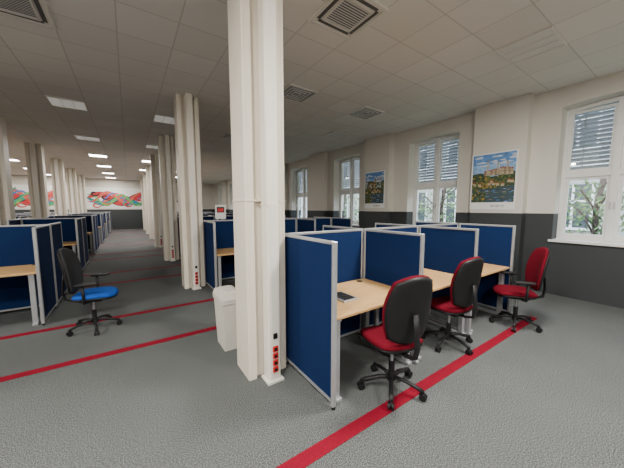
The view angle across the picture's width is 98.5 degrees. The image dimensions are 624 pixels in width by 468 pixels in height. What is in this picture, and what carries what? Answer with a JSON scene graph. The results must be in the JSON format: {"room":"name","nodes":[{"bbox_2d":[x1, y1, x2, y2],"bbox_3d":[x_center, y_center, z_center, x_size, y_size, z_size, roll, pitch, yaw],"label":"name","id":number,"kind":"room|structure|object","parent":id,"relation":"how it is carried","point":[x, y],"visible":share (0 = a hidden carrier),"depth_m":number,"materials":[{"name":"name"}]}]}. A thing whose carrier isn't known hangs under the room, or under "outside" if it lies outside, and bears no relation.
{"room":"open-plan office","nodes":[
{"label":"open-plan office","id":0,"kind":"room"},
{"bbox_2d":[11,174,214,229],"bbox_3d":[-15.511,-2.161,19.727,17.250,3.720,0.339,-4,7,-34],"label":"wall","id":1,"kind":"structure","parent":0,"point":[121,218],"depth_m":20.03,"materials":[{"name":"paint"}]},
{"bbox_2d":[221,180,228,212],"bbox_3d":[-6.857,-2.309,21.272,0.210,3.720,0.960,-4,7,-34],"label":"pilaster","id":2,"kind":"object","parent":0,"point":[225,182],"visible":0.64,"depth_m":20.88,"materials":[{"name":"paint"}]},
{"bbox_2d":[284,163,287,216],"bbox_3d":[-1.517,-1.556,13.451,0.210,3.720,0.960,-4,7,-34],"label":"pilaster","id":3,"kind":"object","parent":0,"point":[285,165],"visible":0.21,"depth_m":12.98,"materials":[{"name":"paint"}]},
{"bbox_2d":[0,228,623,467],"bbox_3d":[-7.400,0.934,8.035,17.250,0.200,29.200,-4,7,-34],"label":"floor","id":4,"kind":"structure","parent":0,"point":[553,397],"depth_m":2.33,"materials":[{"name":"grey carpet"}]},
{"bbox_2d":[0,114,15,224],"bbox_3d":[-7.255,-0.859,6.209,0.400,3.720,0.495,-4,7,-34],"label":"structural column","id":5,"kind":"structure","parent":4,"relation":"on","point":[7,207],"depth_m":6.23,"materials":[{"name":"paint"}]},
{"bbox_2d":[6,219,21,224],"bbox_3d":[-6.761,0.336,6.166,0.040,1.350,0.806,-4,7,-34],"label":"partition panel","id":6,"kind":"object","parent":4,"relation":"on","point":[11,221],"visible":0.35,"depth_m":6.07,"materials":[{"name":"blue fabric"}]},
{"bbox_2d":[0,264,40,325],"bbox_3d":[-4.364,0.880,3.667,1.060,0.746,0.745,-4,7,-34],"label":"office desk","id":7,"kind":"object","parent":4,"relation":"on","point":[20,270],"visible":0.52,"depth_m":3.67,"materials":[{"name":"brown wood"}]},
{"bbox_2d":[0,224,44,311],"bbox_3d":[-4.602,0.545,3.986,1.086,1.350,0.040,-4,7,-34],"label":"partition panel","id":8,"kind":"object","parent":4,"relation":"on","point":[16,241],"visible":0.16,"depth_m":4.06,"materials":[{"name":"blue fabric"}]},
{"bbox_2d":[24,142,49,217],"bbox_3d":[-9.194,-1.133,9.049,0.400,3.720,0.495,-4,7,-34],"label":"structural column","id":9,"kind":"structure","parent":4,"relation":"on","point":[34,153],"depth_m":8.90,"materials":[{"name":"paint"}]},
{"bbox_2d":[32,224,57,325],"bbox_3d":[-3.904,0.549,3.947,0.040,1.350,0.806,-4,7,-34],"label":"partition panel","id":10,"kind":"object","parent":4,"relation":"on","point":[41,235],"visible":1,"depth_m":3.84,"materials":[{"name":"blue fabric"}]},
{"bbox_2d":[21,218,76,254],"bbox_3d":[-6.541,0.272,6.827,1.086,1.350,0.040,-4,7,-34],"label":"partition panel","id":11,"kind":"object","parent":4,"relation":"on","point":[68,224],"visible":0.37,"depth_m":6.90,"materials":[{"name":"blue fabric"}]},
{"bbox_2d":[50,222,66,306],"bbox_3d":[-4.381,0.482,4.647,0.040,1.350,0.806,-4,7,-34],"label":"partition panel","id":12,"kind":"object","parent":4,"relation":"on","point":[56,228],"visible":0.68,"depth_m":4.52,"materials":[{"name":"blue fabric"}]},
{"bbox_2d":[50,158,67,214],"bbox_3d":[-11.133,-1.406,11.890,0.400,3.720,0.495,-4,7,-34],"label":"structural column","id":13,"kind":"structure","parent":4,"relation":"on","point":[57,165],"depth_m":11.74,"materials":[{"name":"paint"}]},
{"bbox_2d":[63,241,77,256],"bbox_3d":[-6.303,0.606,6.508,1.060,0.746,0.745,-4,7,-34],"label":"office desk","id":14,"kind":"object","parent":4,"relation":"on","point":[73,243],"visible":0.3,"depth_m":6.55,"materials":[{"name":"brown wood"}]},
{"bbox_2d":[65,168,78,213],"bbox_3d":[-13.072,-1.679,14.730,0.400,3.720,0.495,-4,7,-34],"label":"structural column","id":15,"kind":"structure","parent":4,"relation":"on","point":[71,180],"depth_m":14.58,"materials":[{"name":"paint"}]},
{"bbox_2d":[54,215,91,249],"bbox_3d":[-8.480,-0.002,9.667,1.086,1.350,0.040,-4,7,-34],"label":"partition panel","id":16,"kind":"object","parent":4,"relation":"on","point":[88,217],"visible":0.3,"depth_m":9.80,"materials":[{"name":"blue fabric"}]},
{"bbox_2d":[75,218,85,269],"bbox_3d":[-5.843,0.276,6.787,0.040,1.350,0.806,-4,7,-34],"label":"partition panel","id":17,"kind":"object","parent":4,"relation":"on","point":[78,221],"visible":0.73,"depth_m":6.70,"materials":[{"name":"blue fabric"}]},
{"bbox_2d":[76,175,86,212],"bbox_3d":[-15.011,-1.953,17.570,0.400,3.720,0.495,-4,7,-34],"label":"structural column","id":18,"kind":"structure","parent":4,"relation":"on","point":[80,178],"depth_m":17.42,"materials":[{"name":"paint"}]},
{"bbox_2d":[81,217,88,267],"bbox_3d":[-6.321,0.208,7.487,0.040,1.350,0.806,-4,7,-34],"label":"partition panel","id":19,"kind":"object","parent":4,"relation":"on","point":[84,227],"visible":0.83,"depth_m":7.49,"materials":[{"name":"blue fabric"}]},
{"bbox_2d":[71,213,100,231],"bbox_3d":[-10.419,-0.275,12.507,1.086,1.350,0.040,-4,7,-34],"label":"partition panel","id":20,"kind":"object","parent":4,"relation":"on","point":[98,214],"visible":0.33,"depth_m":12.66,"materials":[{"name":"blue fabric"}]},
{"bbox_2d":[57,248,122,336],"bbox_3d":[-2.909,0.713,3.550,0.609,1.100,0.634,-2,6,-24],"label":"office chair","id":21,"kind":"object","parent":4,"relation":"on","point":[71,268],"visible":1,"depth_m":3.45,"materials":[{"name":"black plastic"}]},
{"bbox_2d":[87,232,93,253],"bbox_3d":[-8.242,0.333,9.348,1.060,0.746,0.745,-4,7,-34],"label":"office desk","id":22,"kind":"object","parent":4,"relation":"on","point":[90,235],"visible":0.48,"depth_m":9.35,"materials":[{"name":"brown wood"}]},
{"bbox_2d":[82,212,105,222],"bbox_3d":[-12.358,-0.548,15.347,1.086,1.350,0.040,-4,7,-34],"label":"partition panel","id":23,"kind":"object","parent":4,"relation":"on","point":[97,212],"visible":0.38,"depth_m":15.53,"materials":[{"name":"blue fabric"}]},
{"bbox_2d":[91,215,97,253],"bbox_3d":[-7.782,0.002,9.627,0.040,1.350,0.806,-4,7,-34],"label":"partition panel","id":24,"kind":"object","parent":4,"relation":"on","point":[92,216],"visible":1,"depth_m":9.47,"materials":[{"name":"blue fabric"}]},
{"bbox_2d":[95,214,99,247],"bbox_3d":[-8.260,-0.065,10.327,0.040,1.350,0.806,-4,7,-34],"label":"partition panel","id":25,"kind":"object","parent":4,"relation":"on","point":[96,219],"visible":0.78,"depth_m":10.37,"materials":[{"name":"blue fabric"}]},
{"bbox_2d":[98,226,101,243],"bbox_3d":[-10.182,0.059,12.188,1.060,0.746,0.745,-4,7,-34],"label":"office desk","id":26,"kind":"object","parent":4,"relation":"on","point":[99,227],"visible":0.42,"depth_m":12.20,"materials":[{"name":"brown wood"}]},
{"bbox_2d":[100,213,103,243],"bbox_3d":[-9.721,-0.271,12.468,0.040,1.350,0.806,-4,7,-34],"label":"partition panel","id":27,"kind":"object","parent":4,"relation":"on","point":[101,215],"visible":1,"depth_m":12.28,"materials":[{"name":"blue fabric"}]},
{"bbox_2d":[102,213,105,241],"bbox_3d":[-10.199,-0.339,13.168,0.040,1.350,0.806,-4,7,-34],"label":"partition panel","id":28,"kind":"object","parent":4,"relation":"on","point":[102,213],"visible":0.74,"depth_m":13.20,"materials":[{"name":"blue fabric"}]},
{"bbox_2d":[105,212,108,236],"bbox_3d":[-11.660,-0.545,15.308,0.040,1.350,0.806,-4,7,-34],"label":"partition panel","id":29,"kind":"object","parent":4,"relation":"on","point":[106,212],"visible":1,"depth_m":15.04,"materials":[{"name":"grey metal"}]},
{"bbox_2d":[0,298,213,339],"bbox_3d":[-4.403,1.323,2.928,13.850,0.004,0.100,-4,7,-34],"label":"carpet strip","id":30,"kind":"object","parent":4,"relation":"on","point":[212,299],"visible":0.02,"depth_m":3.94,"materials":[{"name":"red carpet"}]},
{"bbox_2d":[0,326,216,381],"bbox_3d":[-3.740,1.417,1.956,13.850,0.004,0.100,-4,7,-34],"label":"carpet strip","id":31,"kind":"object","parent":4,"relation":"on","point":[59,365],"visible":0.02,"depth_m":2.93,"materials":[{"name":"red carpet"}]},
{"bbox_2d":[109,212,111,231],"bbox_3d":[-13.600,-0.818,18.148,0.040,1.350,0.806,-4,7,-34],"label":"partition panel","id":32,"kind":"object","parent":4,"relation":"on","point":[109,212],"visible":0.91,"depth_m":17.87,"materials":[{"name":"grey metal"}]},
{"bbox_2d":[89,250,157,255],"bbox_3d":[-8.281,0.776,8.608,13.850,0.004,0.100,-4,7,-34],"label":"carpet strip","id":33,"kind":"object","parent":4,"relation":"on","point":[152,250],"visible":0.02,"depth_m":9.71,"materials":[{"name":"red carpet"}]},
{"bbox_2d":[89,254,163,260],"bbox_3d":[-7.618,0.870,7.637,13.850,0.004,0.100,-4,7,-34],"label":"carpet strip","id":34,"kind":"object","parent":4,"relation":"on","point":[160,254],"visible":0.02,"depth_m":8.73,"materials":[{"name":"red carpet"}]},
{"bbox_2d":[83,265,180,275],"bbox_3d":[-6.342,1.050,5.768,13.850,0.004,0.100,-4,7,-34],"label":"carpet strip","id":35,"kind":"object","parent":4,"relation":"on","point":[174,265],"visible":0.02,"depth_m":7.03,"materials":[{"name":"red carpet"}]},
{"bbox_2d":[90,274,181,286],"bbox_3d":[-5.679,1.144,4.796,13.850,0.004,0.100,-4,7,-34],"label":"carpet strip","id":36,"kind":"object","parent":4,"relation":"on","point":[177,274],"visible":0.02,"depth_m":6.04,"materials":[{"name":"red carpet"}]},
{"bbox_2d":[141,178,145,229],"bbox_3d":[-12.104,-2.142,19.537,0.400,3.720,0.495,-4,7,-34],"label":"structural column","id":37,"kind":"structure","parent":4,"relation":"on","point":[142,190],"depth_m":19.41,"materials":[{"name":"paint"}]},
{"bbox_2d":[143,173,148,233],"bbox_3d":[-10.165,-1.869,16.697,0.400,3.720,0.495,-4,7,-34],"label":"structural column","id":38,"kind":"structure","parent":4,"relation":"on","point":[144,174],"depth_m":16.57,"materials":[{"name":"paint"}]},
{"bbox_2d":[146,166,154,238],"bbox_3d":[-8.226,-1.595,13.856,0.400,3.720,0.495,-4,7,-34],"label":"structural column","id":39,"kind":"structure","parent":4,"relation":"on","point":[148,168],"depth_m":13.71,"materials":[{"name":"paint"}]},
{"bbox_2d":[150,154,162,247],"bbox_3d":[-6.287,-1.322,11.016,0.400,3.720,0.495,-4,7,-34],"label":"structural column","id":40,"kind":"structure","parent":4,"relation":"on","point":[154,159],"depth_m":10.87,"materials":[{"name":"paint"}]},
{"bbox_2d":[158,135,178,260],"bbox_3d":[-4.348,-1.048,8.176,0.400,3.720,0.495,-4,7,-34],"label":"structural column","id":41,"kind":"structure","parent":4,"relation":"on","point":[165,143],"depth_m":8.07,"materials":[{"name":"paint"}]},
{"bbox_2d":[178,216,180,258],"bbox_3d":[-3.924,0.151,8.085,0.040,1.350,0.806,-4,7,-34],"label":"partition panel","id":42,"kind":"object","parent":4,"relation":"on","point":[178,216],"visible":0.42,"depth_m":8.33,"materials":[{"name":"blue fabric"}]},
{"bbox_2d":[173,93,204,289],"bbox_3d":[-2.408,-0.775,5.335,0.400,3.720,0.495,-4,7,-34],"label":"structural column","id":43,"kind":"structure","parent":4,"relation":"on","point":[186,109],"depth_m":5.22,"materials":[{"name":"paint"}]},
{"bbox_2d":[203,216,214,219],"bbox_3d":[-3.704,0.087,8.746,1.086,1.350,0.040,-4,7,-34],"label":"partition panel","id":44,"kind":"object","parent":4,"relation":"on","point":[204,217],"visible":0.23,"depth_m":8.88,"materials":[{"name":"blue fabric"}]},
{"bbox_2d":[203,220,217,289],"bbox_3d":[-1.985,0.424,5.245,0.040,1.350,0.806,-4,7,-34],"label":"partition panel","id":45,"kind":"object","parent":4,"relation":"on","point":[209,227],"visible":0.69,"depth_m":5.16,"materials":[{"name":"blue fabric"}]},
{"bbox_2d":[206,220,234,279],"bbox_3d":[-1.765,0.361,5.905,1.086,1.350,0.040,-4,7,-34],"label":"partition panel","id":46,"kind":"object","parent":4,"relation":"on","point":[224,228],"visible":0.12,"depth_m":5.82,"materials":[{"name":"blue fabric"}]},
{"bbox_2d":[215,205,225,219],"bbox_3d":[-1.948,-0.461,5.730,0.220,0.320,0.014,-4,7,-34],"label":"notice board","id":47,"kind":"object","parent":46,"relation":"attached to","point":[220,210],"visible":1,"depth_m":5.72,"materials":[{"name":"white plastic"}]},
{"bbox_2d":[213,285,236,351],"bbox_3d":[-0.980,0.969,3.150,0.240,0.668,0.385,-4,7,-34],"label":"waste bin","id":48,"kind":"object","parent":4,"relation":"on","point":[224,296],"visible":0.76,"depth_m":3.02,"materials":[{"name":"plastic"}]},
{"bbox_2d":[216,248,233,286],"bbox_3d":[-1.527,0.695,5.586,1.060,0.746,0.745,-4,7,-34],"label":"office desk","id":49,"kind":"object","parent":4,"relation":"on","point":[225,251],"visible":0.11,"depth_m":5.07,"materials":[{"name":"brown wood"}]},
{"bbox_2d":[224,215,232,219],"bbox_3d":[-2.786,0.027,9.367,1.086,1.350,0.040,-4,7,-34],"label":"partition panel","id":50,"kind":"object","parent":4,"relation":"on","point":[228,217],"visible":0.03,"depth_m":9.25,"materials":[{"name":"blue fabric"}]},
{"bbox_2d":[227,0,285,385],"bbox_3d":[-0.469,-0.501,2.495,0.400,3.720,0.495,-4,7,-34],"label":"structural column","id":51,"kind":"structure","parent":4,"relation":"on","point":[255,27],"depth_m":2.39,"materials":[{"name":"paint"}]},
{"bbox_2d":[285,218,295,232],"bbox_3d":[-0.847,0.301,6.526,1.086,1.350,0.040,-4,7,-34],"label":"partition panel","id":52,"kind":"object","parent":4,"relation":"on","point":[290,223],"visible":0.15,"depth_m":6.67,"materials":[{"name":"blue fabric"}]},
{"bbox_2d":[297,218,315,231],"bbox_3d":[-0.149,0.305,6.487,0.044,1.350,0.800,-4,7,-34],"label":"partition panel","id":53,"kind":"object","parent":4,"relation":"on","point":[303,225],"visible":0.29,"depth_m":6.40,"materials":[{"name":"blue fabric"}]},
{"bbox_2d":[285,233,337,410],"bbox_3d":[-0.046,0.698,2.405,0.040,1.350,0.806,-4,7,-34],"label":"partition panel","id":54,"kind":"object","parent":4,"relation":"on","point":[310,263],"visible":0.86,"depth_m":2.30,"materials":[{"name":"blue fabric"}]},
{"bbox_2d":[304,217,330,230],"bbox_3d":[0.071,0.241,7.147,1.086,1.350,0.040,-4,7,-34],"label":"partition panel","id":55,"kind":"object","parent":4,"relation":"on","point":[320,221],"visible":0.19,"depth_m":7.21,"materials":[{"name":"blue fabric"}]},
{"bbox_2d":[287,229,362,337],"bbox_3d":[0.174,0.634,3.065,1.086,1.350,0.040,-4,7,-34],"label":"partition panel","id":56,"kind":"object","parent":4,"relation":"on","point":[350,241],"visible":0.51,"depth_m":3.20,"materials":[{"name":"blue fabric"}]},
{"bbox_2d":[331,217,351,226],"bbox_3d":[0.769,0.245,7.108,0.040,1.350,0.806,-4,7,-34],"label":"partition panel","id":57,"kind":"object","parent":4,"relation":"on","point":[335,221],"visible":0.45,"depth_m":7.03,"materials":[{"name":"blue fabric"}]},
{"bbox_2d":[323,225,361,230],"bbox_3d":[0.395,0.571,3.725,0.044,1.350,0.800,-4,7,-34],"label":"partition panel","id":58,"kind":"object","parent":4,"relation":"on","point":[325,227],"visible":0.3,"depth_m":3.74,"materials":[{"name":"silver metal"}]},
{"bbox_2d":[336,278,411,402],"bbox_3d":[0.412,0.968,2.746,1.060,0.746,0.745,-4,7,-34],"label":"office desk","id":59,"kind":"object","parent":4,"relation":"on","point":[371,294],"visible":0.48,"depth_m":2.59,"materials":[{"name":"brown wood"}]},
{"bbox_2d":[337,291,358,302],"bbox_3d":[0.294,0.602,2.591,0.180,0.020,0.260,-4,7,-34],"label":"module","id":60,"kind":"object","parent":59,"relation":"on","point":[343,297],"visible":0.77,"depth_m":2.53,"materials":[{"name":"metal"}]},
{"bbox_2d":[362,225,417,327],"bbox_3d":[1.093,0.574,3.686,1.086,1.350,0.040,-4,7,-34],"label":"partition panel","id":61,"kind":"object","parent":4,"relation":"on","point":[413,229],"visible":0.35,"depth_m":3.59,"materials":[{"name":"blue fabric"}]},
{"bbox_2d":[363,229,424,363],"bbox_3d":[0.872,0.638,3.026,0.044,1.350,0.800,-4,7,-34],"label":"partition panel","id":62,"kind":"object","parent":4,"relation":"on","point":[390,257],"visible":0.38,"depth_m":2.95,"materials":[{"name":"blue fabric"}]},
{"bbox_2d":[375,223,412,227],"bbox_3d":[1.313,0.511,4.346,0.044,1.350,0.800,-4,7,-34],"label":"partition panel","id":63,"kind":"object","parent":4,"relation":"on","point":[377,225],"visible":0.16,"depth_m":4.38,"materials":[{"name":"silver metal"}]},
{"bbox_2d":[357,275,432,410],"bbox_3d":[0.708,0.831,2.339,0.572,1.090,0.609,-2,6,-20],"label":"office chair","id":64,"kind":"object","parent":4,"relation":"on","point":[407,304],"visible":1,"depth_m":2.10,"materials":[{"name":"black plastic"}]},
{"bbox_2d":[276,316,537,467],"bbox_3d":[-2.464,1.597,0.087,13.850,0.004,0.100,-4,7,-34],"label":"carpet strip","id":65,"kind":"object","parent":4,"relation":"on","point":[318,450],"visible":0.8,"depth_m":2.12,"materials":[{"name":"red carpet"}]},
{"bbox_2d":[373,268,465,359],"bbox_3d":[1.330,0.908,3.367,1.060,0.746,0.745,-4,7,-34],"label":"office desk","id":66,"kind":"object","parent":4,"relation":"on","point":[441,280],"visible":0.17,"depth_m":3.37,"materials":[{"name":"brown wood"}]},
{"bbox_2d":[415,221,448,224],"bbox_3d":[2.231,0.451,4.968,0.040,1.350,0.806,-4,7,-34],"label":"partition panel","id":67,"kind":"object","parent":4,"relation":"on","point":[416,222],"visible":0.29,"depth_m":5.02,"materials":[{"name":"grey metal"}]},
{"bbox_2d":[418,223,457,297],"bbox_3d":[2.011,0.515,4.307,1.086,1.350,0.040,-4,7,-34],"label":"partition panel","id":68,"kind":"object","parent":4,"relation":"on","point":[445,291],"visible":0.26,"depth_m":4.38,"materials":[{"name":"blue fabric"}]},
{"bbox_2d":[419,225,478,335],"bbox_3d":[1.790,0.578,3.647,0.044,1.350,0.800,-4,7,-34],"label":"partition panel","id":69,"kind":"object","parent":4,"relation":"on","point":[445,248],"visible":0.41,"depth_m":3.56,"materials":[{"name":"blue fabric"}]},
{"bbox_2d":[421,256,483,354],"bbox_3d":[1.600,0.759,3.120,0.561,1.090,0.600,-5,7,-41],"label":"office chair","id":70,"kind":"object","parent":4,"relation":"on","point":[465,281],"visible":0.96,"depth_m":2.90,"materials":[{"name":"black plastic"}]},
{"bbox_2d":[429,263,508,331],"bbox_3d":[2.248,0.849,3.988,1.060,0.746,0.745,-4,7,-34],"label":"office desk","id":71,"kind":"object","parent":4,"relation":"on","point":[488,269],"visible":0.18,"depth_m":3.96,"materials":[{"name":"brown wood"}]},
{"bbox_2d":[459,223,515,314],"bbox_3d":[2.708,0.518,4.268,0.040,1.350,0.806,-4,7,-34],"label":"partition panel","id":72,"kind":"object","parent":4,"relation":"on","point":[496,243],"visible":0.45,"depth_m":4.12,"materials":[{"name":"blue fabric"}]},
{"bbox_2d":[489,247,550,332],"bbox_3d":[2.788,0.705,3.640,0.609,1.090,0.634,2,6,20],"label":"office chair","id":73,"kind":"object","parent":4,"relation":"on","point":[536,267],"visible":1,"depth_m":3.55,"materials":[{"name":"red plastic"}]},
{"bbox_2d":[0,0,623,183],"bbox_3d":[-7.400,-2.968,7.659,17.250,0.200,29.200,-4,7,-34],"label":"ceiling","id":74,"kind":"structure","parent":0,"point":[421,63],"depth_m":4.16,"materials":[{"name":"tile"}]},
{"bbox_2d":[0,0,55,29],"bbox_3d":[-3.105,-2.380,2.752,0.620,0.030,0.620,-4,7,-34],"label":"ceiling vent","id":75,"kind":"object","parent":74,"relation":"in","point":[36,12],"visible":1,"depth_m":2.89,"materials":[{"name":"white plastic"}]},
{"bbox_2d":[44,95,88,111],"bbox_3d":[-4.960,-2.646,5.469,0.600,0.020,0.600,-4,7,-34],"label":"ceiling light","id":76,"kind":"object","parent":74,"relation":"in","point":[54,101],"depth_m":5.45,"materials":[{"name":"white plastic"}]},
{"bbox_2d":[73,134,100,141],"bbox_3d":[-6.815,-2.908,8.186,0.600,0.020,0.600,-4,7,-34],"label":"ceiling light","id":77,"kind":"object","parent":74,"relation":"in","point":[79,137],"depth_m":8.18,"materials":[{"name":"white plastic"}]},
{"bbox_2d":[88,154,107,157],"bbox_3d":[-8.670,-3.170,10.902,0.600,0.020,0.600,-4,7,-34],"label":"ceiling light","id":78,"kind":"object","parent":74,"relation":"in","point":[91,155],"depth_m":10.83,"materials":[{"name":"white plastic"}]},
{"bbox_2d":[145,144,157,148],"bbox_3d":[-5.439,-3.021,9.357,0.600,0.020,0.600,-4,7,-34],"label":"ceiling light","id":79,"kind":"object","parent":74,"relation":"in","point":[147,145],"depth_m":9.25,"materials":[{"name":"white plastic"}]},
{"bbox_2d":[152,114,174,124],"bbox_3d":[-3.471,-2.743,6.476,0.600,0.020,0.600,-4,7,-34],"label":"ceiling light","id":80,"kind":"object","parent":74,"relation":"in","point":[159,118],"depth_m":6.43,"materials":[{"name":"white plastic"}]},
{"bbox_2d":[202,148,222,152],"bbox_3d":[-3.669,-3.078,9.953,0.600,0.020,0.600,-4,7,-34],"label":"ceiling light","id":81,"kind":"object","parent":74,"relation":"in","point":[207,149],"depth_m":9.89,"materials":[{"name":"white plastic"}]},
{"bbox_2d":[221,132,230,138],"bbox_3d":[-2.320,-2.888,7.977,0.600,0.020,0.600,-4,7,-34],"label":"ceiling vent","id":82,"kind":"object","parent":74,"relation":"in","point":[226,135],"visible":0.36,"depth_m":7.93,"materials":[{"name":"white plastic"}]},
{"bbox_2d":[283,84,318,102],"bbox_3d":[-0.296,-2.603,5.013,0.600,0.020,0.600,-4,7,-34],"label":"ceiling vent","id":83,"kind":"object","parent":74,"relation":"in","point":[291,92],"visible":0.88,"depth_m":4.99,"materials":[{"name":"white plastic"}]},
{"bbox_2d":[308,0,388,40],"bbox_3d":[0.388,-2.399,2.949,0.620,0.030,0.620,-4,7,-34],"label":"ceiling vent","id":84,"kind":"object","parent":74,"relation":"in","point":[346,19],"visible":1,"depth_m":2.95,"materials":[{"name":"white plastic"}]},
{"bbox_2d":[346,106,384,119],"bbox_3d":[1.192,-2.699,6.020,0.600,0.020,0.600,-4,7,-34],"label":"ceiling vent","id":85,"kind":"object","parent":74,"relation":"in","point":[366,112],"visible":1,"depth_m":6.00,"materials":[{"name":"white plastic"}]},
{"bbox_2d":[494,26,566,64],"bbox_3d":[2.879,-2.462,3.550,0.600,0.020,0.600,-4,7,-34],"label":"ceiling light","id":86,"kind":"object","parent":74,"relation":"in","point":[548,39],"depth_m":3.52,"materials":[{"name":"white plastic"}]},
{"bbox_2d":[321,131,349,138],"bbox_3d":[0.677,-2.874,7.838,0.600,0.020,0.600,-4,7,-34],"label":"ceiling light","id":87,"kind":"object","parent":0,"point":[334,134],"depth_m":7.85,"materials":[{"name":"white plastic"}]},
{"bbox_2d":[214,70,623,308],"bbox_3d":[-0.473,-1.468,12.533,0.500,3.720,28.600,-4,7,-34],"label":"wall","id":88,"kind":"structure","parent":0,"point":[590,273],"depth_m":5.06,"materials":[{"name":"paint"}]},
{"bbox_2d":[296,168,306,217],"bbox_3d":[-0.422,-1.795,12.354,0.519,2.435,1.440,-4,7,-34],"label":"window","id":89,"kind":"structure","parent":88,"relation":"in","point":[302,193],"depth_m":12.65,"materials":[{"name":"paint"}]},
{"bbox_2d":[309,152,327,217],"bbox_3d":[0.254,-1.307,10.858,0.210,3.720,0.960,-4,7,-34],"label":"pilaster","id":90,"kind":"object","parent":88,"relation":"attached to","point":[318,163],"visible":0.64,"depth_m":10.60,"materials":[{"name":"paint"}]},
{"bbox_2d":[339,156,359,225],"bbox_3d":[1.377,-1.541,9.719,0.519,2.435,1.440,-4,7,-34],"label":"window","id":91,"kind":"structure","parent":88,"relation":"in","point":[352,167],"depth_m":9.79,"materials":[{"name":"paint"}]},
{"bbox_2d":[364,133,393,227],"bbox_3d":[2.024,-1.057,8.264,0.210,3.720,0.960,-4,7,-34],"label":"pilaster","id":92,"kind":"object","parent":88,"relation":"attached to","point":[379,151],"visible":0.5,"depth_m":7.96,"materials":[{"name":"paint"}]},
{"bbox_2d":[364,170,384,207],"bbox_3d":[1.901,-1.343,8.214,0.018,1.100,0.800,-4,7,-34],"label":"poster","id":93,"kind":"object","parent":92,"relation":"attached to","point":[374,181],"visible":1,"depth_m":8.18,"materials":[{"name":"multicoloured paper"}]},
{"bbox_2d":[412,134,458,224],"bbox_3d":[3.215,-1.282,7.027,0.519,2.435,1.440,-4,7,-34],"label":"window","id":94,"kind":"structure","parent":88,"relation":"in","point":[437,184],"depth_m":7.08,"materials":[{"name":"paint"}]},
{"bbox_2d":[469,93,534,285],"bbox_3d":[3.851,-0.799,5.589,0.210,3.720,0.960,-4,7,-34],"label":"pilaster","id":95,"kind":"object","parent":88,"relation":"attached to","point":[504,125],"visible":0.5,"depth_m":5.29,"materials":[{"name":"paint"}]},
{"bbox_2d":[470,149,518,209],"bbox_3d":[3.722,-1.087,5.546,0.018,1.160,0.840,-4,7,-34],"label":"poster","id":96,"kind":"object","parent":95,"relation":"attached to","point":[494,175],"visible":1,"depth_m":5.51,"materials":[{"name":"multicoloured paper"}]},
{"bbox_2d":[548,95,623,246],"bbox_3d":[4.991,-1.031,4.426,0.519,2.435,1.440,-4,7,-34],"label":"window","id":97,"kind":"structure","parent":88,"relation":"in","point":[614,170],"depth_m":4.68,"materials":[{"name":"paint"}]},
{"label":"outside","id":98,"kind":"structure","parent":0,"visible":0},
{"bbox_3d":[22.066,0.091,27.221,53.050,0.200,100.000,-4,7,-34],"label":"ground","id":99,"kind":"structure","parent":98,"visible":0},
{"bbox_2d":[344,179,358,220],"bbox_3d":[2.309,-1.713,19.632,3.770,4.860,3.786,-4,7,-34],"label":"tree","id":100,"kind":"object","parent":99,"relation":"on","point":[345,197],"visible":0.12,"depth_m":19.44,"materials":[{"name":"plant"}]},
{"bbox_2d":[349,196,358,220],"bbox_3d":[3.320,-0.775,14.326,2.582,4.006,2.588,-4,7,-34],"label":"tree","id":101,"kind":"object","parent":99,"relation":"on","point":[355,196],"visible":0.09,"depth_m":14.16,"materials":[{"name":"plant"}]},
{"bbox_2d":[418,178,456,222],"bbox_3d":[6.287,-0.680,12.963,2.644,4.079,2.616,-4,7,-34],"label":"tree","id":102,"kind":"object","parent":99,"relation":"on","point":[444,197],"visible":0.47,"depth_m":12.86,"materials":[{"name":"plant"}]},
{"bbox_2d":[300,109,623,235],"bbox_3d":[12.409,-4.406,20.195,6.400,10.100,70.000,-4,7,-34],"label":"neighbouring building","id":103,"kind":"structure","parent":99,"relation":"on","point":[573,228],"depth_m":13.93,"materials":[{"name":"paint"}]},
{"bbox_2d":[565,178,623,234],"bbox_3d":[8.509,-0.162,7.960,2.145,4.004,2.130,-2,6,-19],"label":"tree","id":104,"kind":"object","parent":99,"relation":"on","point":[594,221],"visible":0.54,"depth_m":7.93,"materials":[{"name":"plant"}]}
]}

